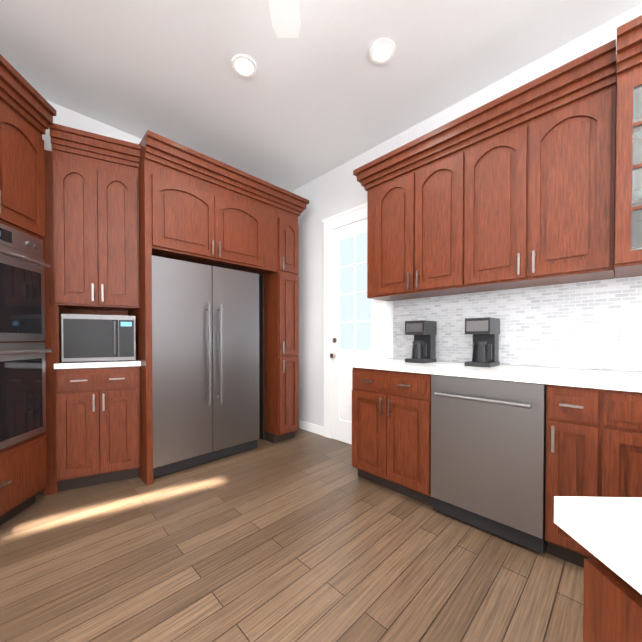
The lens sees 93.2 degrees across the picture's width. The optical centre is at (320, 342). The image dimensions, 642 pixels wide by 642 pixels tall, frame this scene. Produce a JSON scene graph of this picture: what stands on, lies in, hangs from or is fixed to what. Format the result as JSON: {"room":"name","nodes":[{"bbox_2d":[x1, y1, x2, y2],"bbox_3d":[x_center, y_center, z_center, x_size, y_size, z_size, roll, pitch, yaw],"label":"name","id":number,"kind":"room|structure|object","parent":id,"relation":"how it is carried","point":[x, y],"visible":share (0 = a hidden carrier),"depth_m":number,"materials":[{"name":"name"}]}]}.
{"room":"kitchen","nodes":[
{"label":"kitchen","id":0,"kind":"room"},
{"bbox_2d":[42,100,141,150],"bbox_3d":[-2.339,-0.412,2.376,5.220,3.050,0.100,-1,1,-45],"label":"wall","id":1,"kind":"structure","parent":0,"point":[64,116],"depth_m":2.58,"materials":[{"name":"paint"}]},
{"bbox_2d":[0,428,583,641],"bbox_3d":[-0.081,1.167,0.130,5.220,0.050,6.500,-1,1,-45],"label":"floor","id":2,"kind":"structure","parent":0,"point":[302,535],"depth_m":1.53,"materials":[{"name":"brown wood"}]},
{"bbox_2d":[0,54,55,525],"bbox_3d":[-2.065,-0.237,1.621,0.590,2.720,0.930,0,1,-7],"label":"tall cabinet","id":3,"kind":"object","parent":2,"relation":"on","point":[27,111],"visible":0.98,"depth_m":1.91,"materials":[{"name":"brown wood"}]},
{"bbox_2d":[0,223,51,449],"bbox_3d":[-1.820,-0.033,1.702,0.096,1.310,0.760,0,1,-7],"label":"wall ovens","id":4,"kind":"object","parent":3,"relation":"in","point":[22,365],"visible":0.98,"depth_m":1.88,"materials":[{"name":"silver metal"}]},
{"bbox_2d":[43,123,140,495],"bbox_3d":[-1.781,-0.213,2.427,0.635,2.650,0.420,0,1,-27],"label":"hutch","id":5,"kind":"object","parent":2,"relation":"on","point":[91,259],"visible":1,"depth_m":2.28,"materials":[{"name":"brown wood"}]},
{"bbox_2d":[61,314,135,362],"bbox_3d":[-1.784,-0.030,2.416,0.440,0.360,0.421,-1,1,-45],"label":"microwave","id":6,"kind":"object","parent":5,"relation":"in","point":[85,337],"visible":1,"depth_m":2.31,"materials":[{"name":"silver metal"}]},
{"bbox_2d":[128,130,282,485],"bbox_3d":[-1.111,-0.241,2.986,1.258,2.690,0.766,-1,1,-45],"label":"tall cabinet","id":7,"kind":"object","parent":2,"relation":"on","point":[197,207],"visible":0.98,"depth_m":2.57,"materials":[{"name":"brown wood"}]},
{"bbox_2d":[152,255,258,477],"bbox_3d":[-1.181,0.205,2.958,1.000,1.800,0.683,-1,1,-45],"label":"refrigerator","id":8,"kind":"object","parent":2,"relation":"on","point":[205,348],"visible":0.9,"depth_m":2.69,"materials":[{"name":"silver metal"}]},
{"bbox_2d":[264,189,308,443],"bbox_3d":[-0.532,-0.248,3.562,0.370,2.690,0.766,-1,1,-45],"label":"pantry cabinet","id":9,"kind":"object","parent":2,"relation":"on","point":[281,334],"visible":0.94,"depth_m":3.31,"materials":[{"name":"brown wood"}]},
{"bbox_2d":[352,367,433,505],"bbox_3d":[0.702,0.657,2.438,0.636,0.908,0.666,-1,1,-45],"label":"base cabinet","id":10,"kind":"object","parent":2,"relation":"on","point":[391,410],"depth_m":2.18,"materials":[{"name":"brown wood"}]},
{"bbox_2d":[431,374,546,553],"bbox_3d":[1.122,0.665,1.957,0.676,0.906,0.596,-1,1,-45],"label":"dishwasher","id":11,"kind":"object","parent":2,"relation":"on","point":[488,455],"visible":0.96,"depth_m":1.72,"materials":[{"name":"silver metal"}]},
{"bbox_2d":[545,384,603,567],"bbox_3d":[1.439,0.667,1.698,0.636,0.908,0.206,-1,1,-45],"label":"base cabinet","id":12,"kind":"object","parent":2,"relation":"on","point":[593,442],"depth_m":1.48,"materials":[{"name":"brown wood"}]},
{"bbox_2d":[583,555,641,641],"bbox_3d":[0.912,0.710,-0.252,1.170,0.875,1.300,0,1,2],"label":"kitchen island","id":13,"kind":"object","parent":2,"relation":"on","point":[612,606],"visible":0.71,"depth_m":0.36,"materials":[{"name":"brown wood"}]},
{"bbox_2d":[554,496,641,593],"bbox_3d":[0.922,0.251,-0.259,1.210,0.038,1.360,0,1,2],"label":"island countertop","id":14,"kind":"structure","parent":13,"relation":"on","point":[607,531],"depth_m":0.38,"materials":[{"name":"white stone"}]},
{"bbox_2d":[604,389,641,497],"bbox_3d":[1.762,0.671,1.374,0.636,0.908,0.710,-1,1,-45],"label":"base cabinet","id":15,"kind":"object","parent":2,"relation":"on","point":[622,409],"depth_m":1.35,"materials":[{"name":"brown wood"}]},
{"bbox_2d":[348,358,641,391],"bbox_3d":[1.503,0.192,1.621,0.646,0.038,2.995,-1,1,-45],"label":"countertop","id":16,"kind":"structure","parent":15,"relation":"on","point":[630,381],"depth_m":1.73,"materials":[{"name":"white stone"}]},
{"bbox_2d":[405,320,436,362],"bbox_3d":[0.806,-0.004,2.452,0.224,0.330,0.160,-1,1,-45],"label":"coffee maker","id":17,"kind":"object","parent":16,"relation":"on","point":[424,332],"visible":1,"depth_m":2.40,"materials":[{"name":"black plastic"}]},
{"bbox_2d":[465,317,499,367],"bbox_3d":[1.131,0.000,2.126,0.224,0.330,0.160,-1,1,-45],"label":"coffee maker","id":18,"kind":"object","parent":16,"relation":"on","point":[485,332],"visible":1,"depth_m":2.07,"materials":[{"name":"black plastic"}]},
{"bbox_2d":[0,0,641,191],"bbox_3d":[-0.081,-1.932,0.089,5.220,0.050,6.500,-1,1,-45],"label":"ceiling","id":19,"kind":"structure","parent":0,"point":[321,94],"depth_m":2.11,"materials":[{"name":"paint"}]},
{"bbox_2d":[232,54,256,76],"bbox_3d":[-0.537,-1.927,2.119,0.170,0.013,0.170,-1,1,-45],"label":"recessed light","id":20,"kind":"object","parent":19,"relation":"in","point":[243,65],"visible":1,"depth_m":2.11,"materials":[{"name":"white paint"}]},
{"bbox_2d":[268,0,299,37],"bbox_3d":[-0.199,-1.693,0.919,1.268,0.449,1.278,-1,1,-45],"label":"ceiling fan","id":21,"kind":"object","parent":19,"relation":"hanging from","point":[285,18],"visible":1,"depth_m":1.51,"materials":[{"name":"white paint"}]},
{"bbox_2d":[369,38,394,63],"bbox_3d":[0.404,-1.925,2.011,0.170,0.013,0.170,-1,1,-45],"label":"recessed light","id":22,"kind":"object","parent":19,"relation":"in","point":[381,50],"visible":1,"depth_m":2.00,"materials":[{"name":"white paint"}]},
{"bbox_2d":[291,4,641,426],"bbox_3d":[1.733,-0.406,1.916,0.100,3.050,6.300,-1,1,-45],"label":"wall","id":23,"kind":"structure","parent":0,"point":[337,190],"depth_m":3.44,"materials":[{"name":"paint"}]},
{"bbox_2d":[299,420,323,435],"bbox_3d":[-0.131,1.045,3.720,0.015,0.100,0.480,-1,1,-45],"label":"baseboard","id":24,"kind":"structure","parent":23,"relation":"attached to","point":[311,427],"depth_m":3.69,"materials":[{"name":"white paint"}]},
{"bbox_2d":[322,203,385,444],"bbox_3d":[0.308,-0.154,3.220,0.075,2.510,0.845,-1,1,-45],"label":"entry door","id":25,"kind":"structure","parent":23,"relation":"in","point":[354,323],"depth_m":3.30,"materials":[{"name":"white paint"}]},
{"bbox_2d":[353,39,616,300],"bbox_3d":[1.021,-0.951,2.252,0.416,1.130,1.670,-1,1,-45],"label":"upper cabinet","id":26,"kind":"object","parent":23,"relation":"attached to","point":[514,189],"visible":1,"depth_m":1.91,"materials":[{"name":"brown wood"}]},
{"bbox_2d":[393,276,641,371],"bbox_3d":[1.738,-0.106,1.833,0.009,0.547,2.970,-1,1,-45],"label":"backsplash","id":27,"kind":"structure","parent":23,"relation":"attached to","point":[573,325],"depth_m":2.05,"materials":[{"name":"tile"}]},
{"bbox_2d":[614,15,641,277],"bbox_3d":[1.889,-0.939,1.331,0.486,1.130,0.850,-1,1,-45],"label":"upper cabinet","id":28,"kind":"object","parent":23,"relation":"attached to","point":[628,222],"visible":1,"depth_m":1.48,"materials":[{"name":"brown wood"}]}
]}

